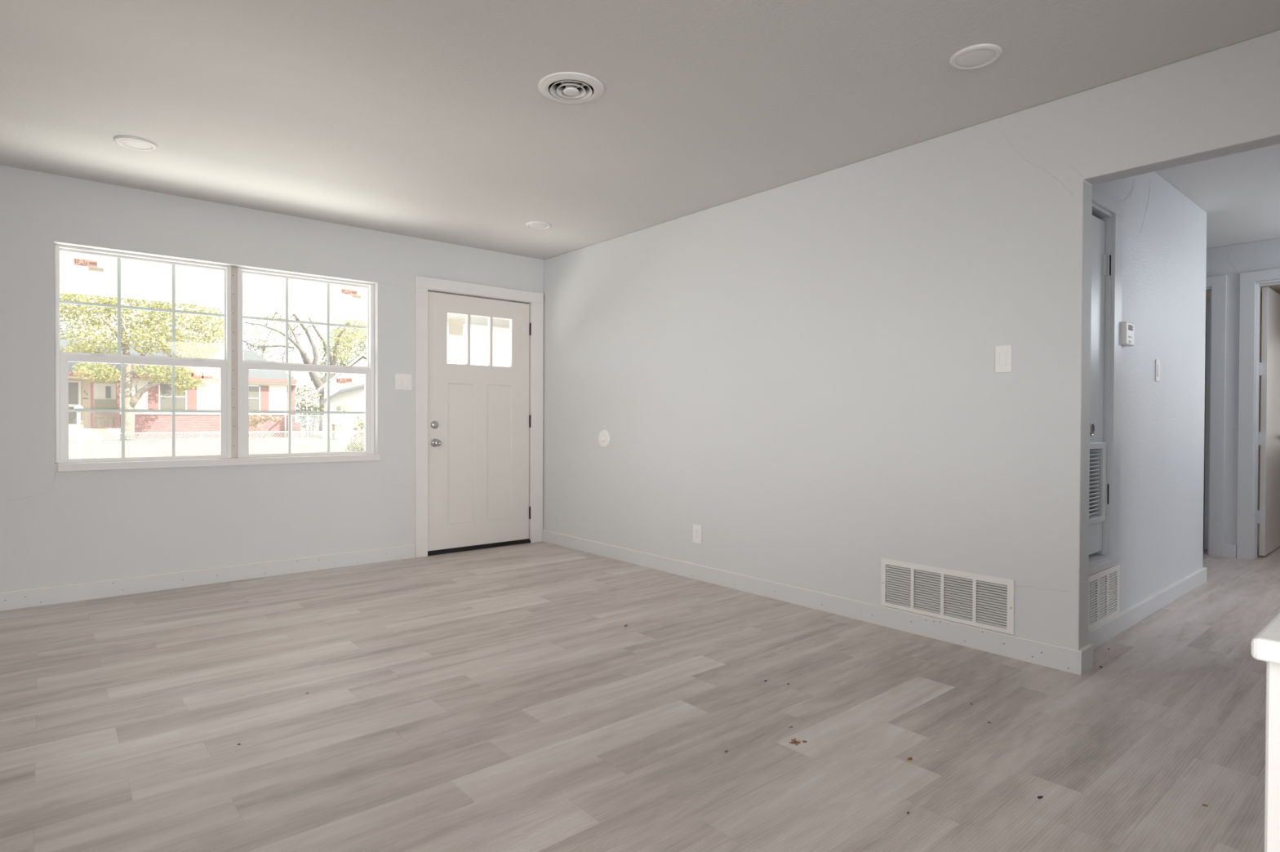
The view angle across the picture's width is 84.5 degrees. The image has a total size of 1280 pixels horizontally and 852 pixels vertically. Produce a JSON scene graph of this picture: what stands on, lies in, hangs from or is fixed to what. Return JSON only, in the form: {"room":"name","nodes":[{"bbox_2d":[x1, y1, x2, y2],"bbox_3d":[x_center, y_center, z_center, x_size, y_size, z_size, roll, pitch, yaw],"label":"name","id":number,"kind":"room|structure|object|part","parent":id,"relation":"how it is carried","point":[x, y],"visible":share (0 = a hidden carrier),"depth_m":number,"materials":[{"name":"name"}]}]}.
{"room":"empty living room","nodes":[
{"label":"empty living room","id":0,"kind":"room"},
{"bbox_2d":[0,164,543,592],"bbox_3d":[-0.129,-0.223,6.827,11.500,2.440,0.161,0,1,-40],"label":"wall","id":1,"kind":"structure","parent":0,"point":[57,528],"depth_m":4.41,"materials":[{"name":"paint"}]},
{"bbox_2d":[53,244,231,463],"bbox_3d":[-3.058,-0.419,4.383,0.897,1.263,0.078,0,1,-40],"label":"window","id":2,"kind":"structure","parent":1,"relation":"in","point":[62,359],"depth_m":4.33,"materials":[{"name":"white plastic"}]},
{"bbox_2d":[73,258,103,271],"bbox_3d":[-3.285,-0.958,4.204,0.143,0.062,0.002,0,1,-40],"label":"window sticker","id":3,"kind":"object","parent":2,"relation":"attached to","point":[92,264],"visible":1,"depth_m":4.21,"materials":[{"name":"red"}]},
{"bbox_3d":[-3.068,-0.721,4.393,0.857,0.638,0.024,0,1,-40],"label":"sash","id":4,"kind":"part","parent":2,"relation":"part of","materials":[{"name":"white plastic"}]},
{"bbox_3d":[-3.051,-0.109,4.376,0.857,0.627,0.028,0,1,-40],"label":"sash","id":5,"kind":"part","parent":2,"relation":"part of","materials":[{"name":"white plastic"}]},
{"bbox_2d":[190,372,217,382],"bbox_3d":[-2.821,-0.316,4.565,0.152,0.054,0.001,0,1,-40],"label":"window sticker","id":6,"kind":"object","parent":2,"relation":"attached to","point":[192,375],"visible":1,"depth_m":4.55,"materials":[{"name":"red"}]},
{"bbox_2d":[0,544,415,611],"bbox_3d":[-3.032,0.961,4.267,3.450,0.101,0.016,0,1,-40],"label":"baseboard","id":7,"kind":"structure","parent":1,"relation":"attached to","point":[24,598],"depth_m":4.43,"materials":[{"name":"paint"}]},
{"bbox_2d":[57,453,380,471],"bbox_3d":[-2.640,0.234,4.633,1.831,0.045,0.094,0,1,-40],"label":"window sill","id":8,"kind":"structure","parent":1,"relation":"attached to","point":[116,465],"depth_m":4.49,"materials":[{"name":"white paint"}]},
{"bbox_2d":[59,251,509,333],"bbox_3d":[-2.094,-1.298,6.820,11.000,0.325,2.390,0,1,-40],"label":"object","id":9,"kind":"structure","parent":1,"relation":"attached to","point":[140,280],"depth_m":6.07,"materials":[{"name":"grey"}]},
{"bbox_2d":[231,266,373,457],"bbox_3d":[-2.360,-0.422,4.975,0.933,1.263,0.078,0,1,-40],"label":"window","id":10,"kind":"structure","parent":1,"relation":"in","point":[243,367],"depth_m":4.90,"materials":[{"name":"white plastic"}]},
{"bbox_3d":[-2.356,-0.725,4.997,0.857,0.638,0.024,0,1,-40],"label":"sash","id":11,"kind":"part","parent":10,"relation":"part of","materials":[{"name":"white plastic"}]},
{"bbox_3d":[-2.339,-0.112,4.979,0.857,0.627,0.028,0,1,-40],"label":"sash","id":12,"kind":"part","parent":10,"relation":"part of","materials":[{"name":"white plastic"}]},
{"bbox_2d":[336,377,357,386],"bbox_3d":[-2.139,-0.323,5.143,0.150,0.065,0.001,0,1,-40],"label":"window sticker","id":13,"kind":"object","parent":10,"relation":"attached to","point":[340,380],"visible":1,"depth_m":5.14,"materials":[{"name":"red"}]},
{"bbox_2d":[341,288,361,298],"bbox_3d":[-2.123,-0.973,5.189,0.141,0.056,0.002,0,1,-40],"label":"window sticker","id":14,"kind":"object","parent":10,"relation":"attached to","point":[353,293],"visible":1,"depth_m":5.19,"materials":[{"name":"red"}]},
{"bbox_2d":[395,373,412,390],"bbox_3d":[-1.781,-0.333,5.315,0.128,0.123,0.010,0,1,-40],"label":"light switch","id":15,"kind":"object","parent":1,"relation":"attached to","point":[402,381],"visible":1,"depth_m":5.31,"materials":[{"name":"white plastic"}]},
{"bbox_2d":[414,275,543,557],"bbox_3d":[-1.329,-0.071,5.800,1.138,2.147,0.180,0,1,-40],"label":"door frame","id":16,"kind":"structure","parent":1,"relation":"attached to","point":[423,285],"depth_m":5.74,"materials":[{"name":"white paint"}]},
{"bbox_2d":[427,291,531,555],"bbox_3d":[-1.317,-0.020,5.778,0.932,2.045,0.209,0,1,-40],"label":"door","id":17,"kind":"structure","parent":1,"relation":"in","point":[479,419],"depth_m":5.73,"materials":[{"name":"paint"}]},
{"bbox_3d":[-1.577,0.132,5.468,0.066,0.066,0.069,0,1,-40],"label":"knob","id":18,"kind":"part","parent":17,"relation":"part of","materials":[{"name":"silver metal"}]},
{"bbox_2d":[448,318,462,336],"bbox_3d":[-1.471,-0.788,5.632,0.126,0.133,0.001,0,1,-40],"label":"paper notice","id":19,"kind":"object","parent":17,"relation":"attached to","point":[455,326],"visible":1,"depth_m":5.63,"materials":[{"name":"white paper"}]},
{"bbox_3d":[-1.444,0.219,5.656,0.228,1.119,0.026,0,1,-40],"label":"recessed panel","id":20,"kind":"part","parent":17,"relation":"part of","materials":[{"name":"paint"}]},
{"bbox_3d":[-1.182,0.218,5.878,0.230,1.119,0.026,0,1,-40],"label":"recessed panel","id":21,"kind":"part","parent":17,"relation":"part of","materials":[{"name":"paint"}]},
{"bbox_2d":[0,524,1279,851],"bbox_3d":[2.699,1.099,3.499,11.200,0.120,8.600,0,1,-40],"label":"floor","id":22,"kind":"structure","parent":0,"point":[503,699],"depth_m":2.48,"materials":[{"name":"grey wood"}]},
{"bbox_2d":[789,737,806,745],"bbox_3d":[0.518,1.040,2.324,0.050,0.004,0.044,0,1,-40],"label":"crumb","id":23,"kind":"object","parent":22,"relation":"on","point":[795,741],"visible":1,"depth_m":2.32,"materials":[{"name":"brown"}]},
{"bbox_2d":[1263,662,1279,851],"bbox_3d":[1.266,0.614,0.733,1.520,0.892,0.722,0,1,-40],"label":"base cabinet","id":24,"kind":"object","parent":22,"relation":"on","point":[1272,780],"visible":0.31,"depth_m":0.51,"materials":[{"name":"white paint"}]},
{"bbox_2d":[1250,612,1279,664],"bbox_3d":[1.269,0.160,0.727,1.559,0.016,0.738,0,1,-40],"label":"countertop","id":25,"kind":"structure","parent":24,"relation":"on","point":[1265,646],"depth_m":0.50,"materials":[{"name":"white stone"}]},
{"bbox_2d":[0,0,1279,292],"bbox_3d":[2.704,-1.481,3.479,11.500,0.160,8.910,0,1,-40],"label":"ceiling","id":26,"kind":"structure","parent":0,"point":[431,120],"depth_m":2.97,"materials":[{"name":"paint"}]},
{"bbox_2d":[113,135,157,151],"bbox_3d":[-2.527,-1.415,3.534,0.180,0.011,0.180,0,1,-40],"label":"recessed light","id":27,"kind":"object","parent":26,"relation":"in","point":[130,142],"visible":1,"depth_m":3.52,"materials":[{"name":"white plastic"}]},
{"bbox_2d":[525,221,551,229],"bbox_3d":[-0.722,-1.423,5.005,0.180,0.011,0.180,0,1,-40],"label":"recessed light","id":28,"kind":"object","parent":26,"relation":"in","point":[533,224],"visible":1,"depth_m":4.99,"materials":[{"name":"white plastic"}]},
{"bbox_2d":[537,71,604,103],"bbox_3d":[-0.286,-1.466,2.933,0.274,0.161,0.274,0,1,-40],"label":"ceiling vent","id":29,"kind":"object","parent":26,"relation":"in","point":[566,87],"visible":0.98,"depth_m":2.92,"materials":[{"name":"white metal"}]},
{"bbox_2d":[949,43,1002,70],"bbox_3d":[1.269,-1.393,2.667,0.180,0.011,0.180,0,1,-40],"label":"recessed light","id":30,"kind":"object","parent":26,"relation":"in","point":[980,55],"visible":1,"depth_m":2.65,"materials":[{"name":"white plastic"}]},
{"bbox_2d":[542,30,1279,649],"bbox_3d":[1.984,-0.178,2.877,0.116,2.440,8.600,0,1,-40],"label":"wall","id":31,"kind":"structure","parent":0,"point":[801,374],"depth_m":3.67,"materials":[{"name":"paint"}]},
{"bbox_2d":[598,430,610,448],"bbox_3d":[-0.288,0.098,5.441,0.038,0.137,0.144,0,1,-40],"label":"wall plate","id":32,"kind":"object","parent":31,"relation":"attached to","point":[604,438],"visible":1,"depth_m":5.43,"materials":[{"name":"white plastic"}]},
{"bbox_3d":[-0.292,0.099,5.438,0.026,0.054,0.054,0,1,-40],"label":"knob","id":33,"kind":"part","parent":32,"relation":"part of","materials":[{"name":"white plastic"}]},
{"bbox_2d":[693,524,702,543],"bbox_3d":[0.379,0.717,4.680,0.010,0.122,0.080,0,1,-40],"label":"wall outlet","id":34,"kind":"object","parent":31,"relation":"attached to","point":[697,529],"visible":1,"depth_m":4.67,"materials":[{"name":"white plastic"}]},
{"bbox_2d":[694,528,698,539],"bbox_3d":[0.377,0.717,4.678,0.004,0.068,0.034,0,1,-40],"label":"receptacle","id":35,"kind":"object","parent":34,"relation":"attached to","point":[696,531],"depth_m":4.68,"materials":[{"name":"white plastic"}]},
{"bbox_2d":[542,529,1093,675],"bbox_3d":[0.548,0.970,4.578,0.146,0.101,4.170,0,1,-40],"label":"baseboard","id":36,"kind":"structure","parent":31,"relation":"attached to","point":[1078,662],"depth_m":3.71,"materials":[{"name":"paint"}]},
{"bbox_2d":[880,558,1014,635],"bbox_3d":[1.500,0.809,3.436,0.110,0.246,0.655,0,1,-40],"label":"air vent","id":37,"kind":"object","parent":31,"relation":"in","point":[988,600],"visible":0.99,"depth_m":3.39,"materials":[{"name":"white metal"}]},
{"bbox_2d":[995,345,1011,373],"bbox_3d":[1.640,-0.303,3.186,0.010,0.123,0.070,0,1,-40],"label":"light switch","id":38,"kind":"object","parent":31,"relation":"attached to","point":[1002,353],"visible":1,"depth_m":3.18,"materials":[{"name":"white plastic"}]},
{"bbox_2d":[1088,171,1206,613],"bbox_3d":[2.269,-0.193,4.514,2.435,2.440,1.671,0,1,-40],"label":"wall","id":39,"kind":"structure","parent":0,"point":[1164,232],"depth_m":4.00,"materials":[{"name":"paint"}]},
{"bbox_2d":[1088,214,1112,555],"bbox_3d":[2.080,-0.192,3.297,0.533,1.611,0.060,0,1,-40],"label":"door","id":40,"kind":"structure","parent":39,"relation":"in","point":[1100,262],"depth_m":3.40,"materials":[{"name":"grey paint"}]},
{"bbox_3d":[2.145,0.015,3.351,0.066,0.066,0.010,0,1,-40],"label":"finger pull","id":41,"kind":"part","parent":40,"relation":"part of","materials":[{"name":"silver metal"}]},
{"bbox_2d":[1090,424,1094,434],"bbox_3d":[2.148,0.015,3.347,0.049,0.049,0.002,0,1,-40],"label":"door knob","id":42,"kind":"object","parent":40,"relation":"on","point":[1092,426],"depth_m":3.35,"materials":[{"name":"silver metal"}]},
{"bbox_3d":[2.107,0.271,3.310,0.433,0.386,0.016,0,1,-40],"label":"louver frame","id":43,"kind":"part","parent":40,"relation":"part of","materials":[{"name":"grey paint"}]},
{"bbox_2d":[1088,564,1119,630],"bbox_3d":[2.143,0.820,3.387,0.608,0.250,0.108,0,1,-40],"label":"air vent","id":44,"kind":"object","parent":39,"relation":"in","point":[1103,594],"visible":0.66,"depth_m":3.40,"materials":[{"name":"white metal"}]},
{"bbox_2d":[1088,184,1123,564],"bbox_3d":[2.106,-0.235,3.337,0.659,1.746,0.116,0,1,-40],"label":"door frame","id":45,"kind":"structure","parent":39,"relation":"attached to","point":[1106,207],"depth_m":3.45,"materials":[{"name":"grey paint"}]},
{"bbox_2d":[1088,553,1124,575],"bbox_3d":[2.129,0.661,3.325,0.672,0.050,0.080,0,1,-40],"label":"sill","id":46,"kind":"structure","parent":39,"relation":"attached to","point":[1099,566],"depth_m":3.35,"materials":[{"name":"grey paint"}]},
{"bbox_2d":[1121,321,1134,346],"bbox_3d":[2.443,-0.461,3.539,0.137,0.115,0.038,0,1,-40],"label":"thermostat","id":47,"kind":"object","parent":39,"relation":"attached to","point":[1127,328],"visible":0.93,"depth_m":3.50,"materials":[{"name":"white plastic"}]},
{"bbox_2d":[1088,567,1207,649],"bbox_3d":[2.277,0.981,4.525,2.453,0.093,1.688,0,1,-40],"label":"baseboard","id":48,"kind":"structure","parent":39,"relation":"attached to","point":[1101,633],"depth_m":3.78,"materials":[{"name":"paint"}]},
{"bbox_2d":[1155,359,1159,382],"bbox_3d":[2.898,-0.310,3.945,0.070,0.123,0.010,0,1,-40],"label":"light switch","id":49,"kind":"object","parent":39,"relation":"attached to","point":[1157,362],"visible":1,"depth_m":3.93,"materials":[{"name":"white plastic"}]},
{"bbox_2d":[1203,292,1210,542],"bbox_3d":[5.517,-0.203,6.725,2.720,2.440,0.100,0,1,-40],"label":"wall","id":50,"kind":"structure","parent":0,"point":[1207,294],"depth_m":6.19,"materials":[{"name":"beige paint"}]},
{"bbox_2d":[1205,238,1279,559],"bbox_3d":[4.604,-0.195,5.609,0.116,2.440,3.020,0,1,-40],"label":"wall","id":51,"kind":"structure","parent":0,"point":[1231,260],"depth_m":5.49,"materials":[{"name":"paint"}]},
{"bbox_2d":[1204,298,1210,549],"bbox_3d":[4.904,-0.015,5.976,0.825,2.045,0.040,0,1,-40],"label":"door","id":52,"kind":"structure","parent":51,"relation":"in","point":[1208,300],"depth_m":5.75,"materials":[{"name":"grey paint"}]},
{"bbox_2d":[1205,275,1226,556],"bbox_3d":[4.306,-0.083,5.946,0.135,2.208,1.000,0,1,-40],"label":"door frame","id":53,"kind":"structure","parent":51,"relation":"attached to","point":[1218,284],"depth_m":5.56,"materials":[{"name":"paint"}]},
{"bbox_2d":[1222,543,1236,558],"bbox_3d":[4.606,0.976,5.511,0.018,0.100,0.085,0,1,-40],"label":"baseboard","id":54,"kind":"structure","parent":51,"relation":"attached to","point":[1229,550],"depth_m":5.50,"materials":[{"name":"paint"}]},
{"bbox_2d":[1236,268,1279,559],"bbox_3d":[5.006,-0.073,5.120,0.135,2.208,1.001,0,1,-40],"label":"door frame","id":55,"kind":"structure","parent":51,"relation":"attached to","point":[1248,281],"depth_m":5.42,"materials":[{"name":"paint"}]},
{"bbox_2d":[1257,286,1279,555],"bbox_3d":[5.146,-0.035,5.702,0.840,2.093,0.110,0,1,-40],"label":"door","id":56,"kind":"structure","parent":51,"relation":"in","point":[1268,513],"depth_m":5.57,"materials":[{"name":"paint"}]},
{"bbox_2d":[1257,290,1279,510],"bbox_3d":[7.032,-0.201,7.157,0.150,2.440,8.600,0,1,-40],"label":"wall","id":57,"kind":"structure","parent":0,"point":[1277,291],"depth_m":7.53,"materials":[{"name":"beige paint"}]},
{"label":"outside","id":58,"kind":"structure","parent":0,"visible":0},
{"bbox_2d":[68,425,364,458],"bbox_3d":[-30.007,0.692,40.534,120.000,0.565,89.800,0,1,-40],"label":"lawn","id":59,"kind":"structure","parent":58,"point":[300,450],"depth_m":26.66,"materials":[{"name":"plant"}]},
{"bbox_2d":[59,305,79,340],"bbox_3d":[-34.275,-3.591,39.398,5.838,8.128,3.356,0,1,-40],"label":"tree","id":60,"kind":"object","parent":59,"relation":"on","point":[69,325],"visible":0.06,"depth_m":40.33,"materials":[{"name":"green plant"}]},
{"bbox_2d":[73,404,83,458],"bbox_3d":[-14.176,0.328,17.804,0.170,1.710,0.420,0,1,-40],"label":"mailbox","id":61,"kind":"object","parent":59,"relation":"on","point":[78,406],"visible":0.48,"depth_m":17.75,"materials":[{"name":"white"}]},
{"bbox_3d":[-14.157,0.413,17.782,0.065,1.540,0.065,0,1,-18],"label":"post","id":62,"kind":"part","parent":61,"relation":"part of","materials":[{"name":"white"}]},
{"bbox_2d":[59,293,223,440],"bbox_3d":[-20.684,-3.006,29.299,6.418,7.270,3.073,0,1,-40],"label":"shade tree","id":63,"kind":"object","parent":59,"relation":"on","point":[105,375],"visible":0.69,"depth_m":28.89,"materials":[{"name":"green plant"}]},
{"bbox_2d":[130,307,209,347],"bbox_3d":[-31.870,-3.826,47.973,5.548,8.450,3.226,0,1,-40],"label":"tree","id":64,"kind":"object","parent":59,"relation":"on","point":[189,323],"visible":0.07,"depth_m":48.05,"materials":[{"name":"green plant"}]},
{"bbox_2d":[59,339,301,440],"bbox_3d":[-24.640,-1.639,32.140,15.750,4.485,8.300,0,1,-40],"label":"house","id":65,"kind":"structure","parent":59,"relation":"on","point":[268,389],"depth_m":31.48,"materials":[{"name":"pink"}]},
{"bbox_3d":[-24.332,-0.449,29.951,0.740,0.720,0.020,0,1,-40],"label":"pane","id":66,"kind":"part","parent":65,"relation":"part of","materials":[{"name":"grey glass"}]},
{"bbox_3d":[-24.329,-1.394,29.942,0.740,0.930,0.020,0,1,-40],"label":"pane","id":67,"kind":"part","parent":65,"relation":"part of","materials":[{"name":"grey"}]},
{"bbox_3d":[-24.352,-0.920,29.988,0.900,2.020,0.070,0,1,-40],"label":"storm door","id":68,"kind":"part","parent":65,"relation":"part of","materials":[{"name":"white"}]},
{"bbox_3d":[-22.728,-0.907,29.247,0.100,2.020,0.100,0,1,-40],"label":"porch post","id":69,"kind":"part","parent":65,"relation":"part of","materials":[{"name":"red paint"}]},
{"bbox_3d":[-22.382,-0.223,29.523,0.800,0.610,0.040,0,1,-40],"label":"porch rail","id":70,"kind":"part","parent":65,"relation":"part of","materials":[{"name":"beige paint"}]},
{"bbox_2d":[94,399,116,428],"bbox_3d":[-22.955,-0.533,30.305,0.740,1.250,0.500,0,1,-40],"label":"bench","id":71,"kind":"object","parent":65,"relation":"on","point":[99,403],"visible":0.82,"depth_m":30.41,"materials":[{"name":"brown wood"}]},
{"bbox_3d":[-23.099,-0.845,30.474,0.740,0.630,0.050,0,1,-40],"label":"backrest","id":72,"kind":"part","parent":71,"relation":"part of","materials":[{"name":"brown wood"}]},
{"bbox_3d":[-22.939,-0.338,30.288,0.740,0.060,0.450,0,1,-40],"label":"seat","id":73,"kind":"part","parent":71,"relation":"part of","materials":[{"name":"brown"}]},
{"bbox_3d":[-22.713,-0.109,30.502,0.060,0.400,0.480,0,1,-40],"label":"leg","id":74,"kind":"part","parent":71,"relation":"part of","materials":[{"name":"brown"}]},
{"bbox_3d":[-23.261,-1.474,30.847,0.180,0.520,0.020,0,1,-40],"label":"pane","id":75,"kind":"part","parent":65,"relation":"part of","materials":[{"name":"grey glass"}]},
{"bbox_3d":[-22.057,-0.910,29.816,0.100,2.020,0.100,0,1,-40],"label":"porch post","id":76,"kind":"part","parent":65,"relation":"part of","materials":[{"name":"red paint"}]},
{"bbox_2d":[148,382,158,409],"bbox_3d":[-21.220,-1.276,30.744,0.360,1.260,0.040,0,1,-40],"label":"shutter","id":77,"kind":"object","parent":65,"relation":"hanging from","point":[153,392],"depth_m":30.74,"materials":[{"name":"red paint"}]},
{"bbox_3d":[-20.678,-1.289,31.210,1.050,1.240,0.050,0,1,-40],"label":"window sash","id":78,"kind":"part","parent":65,"relation":"part of","materials":[{"name":"white"}]},
{"bbox_3d":[-20.681,-1.289,31.214,0.950,1.140,0.020,0,1,-40],"label":"pane","id":79,"kind":"part","parent":65,"relation":"part of","materials":[{"name":"grey glass"}]},
{"bbox_2d":[186,385,196,409],"bbox_3d":[-20.121,-1.281,31.675,0.360,1.260,0.040,0,1,-40],"label":"shutter","id":80,"kind":"object","parent":65,"relation":"hanging from","point":[192,394],"depth_m":31.66,"materials":[{"name":"red paint"}]},
{"bbox_3d":[-18.476,-1.299,33.083,1.070,1.140,0.020,0,1,-40],"label":"pane","id":81,"kind":"part","parent":65,"relation":"part of","materials":[{"name":"grey glass"}]},
{"bbox_3d":[-18.473,-1.299,33.079,1.170,1.240,0.050,0,1,-40],"label":"window sash","id":82,"kind":"part","parent":65,"relation":"part of","materials":[{"name":"white"}]},
{"bbox_2d":[260,385,269,410],"bbox_3d":[-17.867,-1.292,33.586,0.350,1.260,0.040,0,1,-40],"label":"shutter","id":83,"kind":"object","parent":65,"relation":"hanging from","point":[264,389],"depth_m":33.57,"materials":[{"name":"red paint"}]},
{"bbox_2d":[68,431,364,458],"bbox_3d":[-12.128,0.726,20.817,11.026,1.130,0.048,0,1,-40],"label":"fence","id":84,"kind":"object","parent":59,"relation":"on","point":[96,446],"visible":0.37,"depth_m":20.30,"materials":[{"name":"silver metal"}]},
{"bbox_3d":[-14.492,0.737,18.813,0.044,1.130,0.044,0,1,-18],"label":"post","id":85,"kind":"part","parent":84,"relation":"part of","materials":[{"name":"silver metal"}]},
{"bbox_3d":[-12.669,0.728,20.359,0.044,1.130,0.044,0,1,27],"label":"post","id":86,"kind":"part","parent":84,"relation":"part of","materials":[{"name":"silver metal"}]},
{"bbox_3d":[-12.118,0.191,20.819,11.000,0.040,0.040,0,1,-40],"label":"rail","id":87,"kind":"part","parent":84,"relation":"part of","materials":[{"name":"silver metal"}]},
{"bbox_2d":[213,346,301,399],"bbox_3d":[-25.594,-2.399,45.407,6.988,5.701,3.291,0,1,-40],"label":"tree","id":88,"kind":"object","parent":59,"relation":"on","point":[260,354],"visible":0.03,"depth_m":46.29,"materials":[{"name":"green plant"}]},
{"bbox_2d":[248,414,282,439],"bbox_3d":[-17.269,0.023,32.342,1.554,1.160,0.696,0,1,-40],"label":"shrub","id":89,"kind":"object","parent":59,"relation":"on","point":[255,424],"visible":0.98,"depth_m":32.17,"materials":[{"name":"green plant"}]},
{"bbox_2d":[242,310,366,431],"bbox_3d":[-20.671,-3.431,43.209,3.468,8.073,8.095,1,1,37],"label":"bare tree","id":90,"kind":"object","parent":59,"relation":"on","point":[317,383],"visible":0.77,"depth_m":43.42,"materials":[{"name":"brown plant"}]},
{"bbox_2d":[291,414,325,445],"bbox_3d":[-13.405,0.168,28.508,0.046,1.230,1.483,1,1,34],"label":"fence","id":91,"kind":"object","parent":59,"relation":"on","point":[307,415],"visible":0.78,"depth_m":28.49,"materials":[{"name":"silver metal"}]},
{"bbox_3d":[-13.804,0.172,27.911,0.044,1.230,0.044,0,1,27],"label":"post","id":92,"kind":"part","parent":91,"relation":"part of","materials":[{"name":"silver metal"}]},
{"bbox_3d":[-13.426,0.168,28.477,0.044,1.230,0.044,0,1,-18],"label":"post","id":93,"kind":"part","parent":91,"relation":"part of","materials":[{"name":"silver metal"}]},
{"bbox_3d":[-13.397,-0.417,28.511,0.040,0.040,1.456,1,1,34],"label":"rail","id":94,"kind":"part","parent":91,"relation":"part of","materials":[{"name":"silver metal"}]},
{"bbox_3d":[-13.048,0.164,29.042,0.044,1.230,0.044,0,1,27],"label":"post","id":95,"kind":"part","parent":91,"relation":"part of","materials":[{"name":"silver metal"}]},
{"bbox_2d":[294,383,324,435],"bbox_3d":[-17.543,-0.868,37.868,1.920,2.818,1.287,0,1,-40],"label":"shrub","id":96,"kind":"object","parent":59,"relation":"on","point":[302,405],"visible":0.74,"depth_m":37.62,"materials":[{"name":"green plant"}]},
{"bbox_2d":[331,423,342,439],"bbox_3d":[-14.118,0.258,32.891,0.420,0.720,0.460,0,1,-40],"label":"window","id":97,"kind":"structure","parent":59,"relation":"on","point":[334,425],"depth_m":32.75,"materials":[{"name":"white"}]},
{"bbox_2d":[317,353,366,438],"bbox_3d":[-13.373,-1.472,35.268,5.000,4.100,3.600,0,1,-24],"label":"garage","id":98,"kind":"structure","parent":59,"relation":"on","point":[340,393],"depth_m":33.83,"materials":[{"name":"white"}]},
{"bbox_2d":[318,321,366,379],"bbox_3d":[-19.699,-3.457,49.073,5.357,7.778,3.278,0,1,-40],"label":"tree","id":99,"kind":"object","parent":59,"relation":"on","point":[341,362],"visible":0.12,"depth_m":48.30,"materials":[{"name":"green plant"}]},
{"bbox_2d":[336,404,351,447],"bbox_3d":[-11.910,0.012,28.367,0.420,1.746,0.550,0,1,-40],"label":"mailbox","id":100,"kind":"object","parent":59,"relation":"on","point":[340,407],"visible":0.85,"depth_m":28.30,"materials":[{"name":"white metal"}]},
{"bbox_3d":[-11.895,0.138,28.350,0.083,1.496,0.083,0,1,27],"label":"post","id":101,"kind":"part","parent":100,"relation":"part of","materials":[{"name":"white wood"}]},
{"bbox_2d":[337,418,359,446],"bbox_3d":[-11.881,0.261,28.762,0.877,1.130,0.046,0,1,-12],"label":"fence","id":102,"kind":"object","parent":59,"relation":"on","point":[338,420],"visible":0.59,"depth_m":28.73,"materials":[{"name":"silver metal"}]},
{"bbox_3d":[-12.287,0.260,28.674,0.044,1.130,0.044,0,1,27],"label":"post","id":103,"kind":"part","parent":102,"relation":"part of","materials":[{"name":"silver metal"}]},
{"bbox_2d":[343,415,364,451],"bbox_3d":[-9.964,0.350,25.266,1.218,1.493,0.881,0,1,-40],"label":"shrub","id":104,"kind":"object","parent":59,"relation":"on","point":[361,424],"visible":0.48,"depth_m":25.14,"materials":[{"name":"green plant"}]}
]}

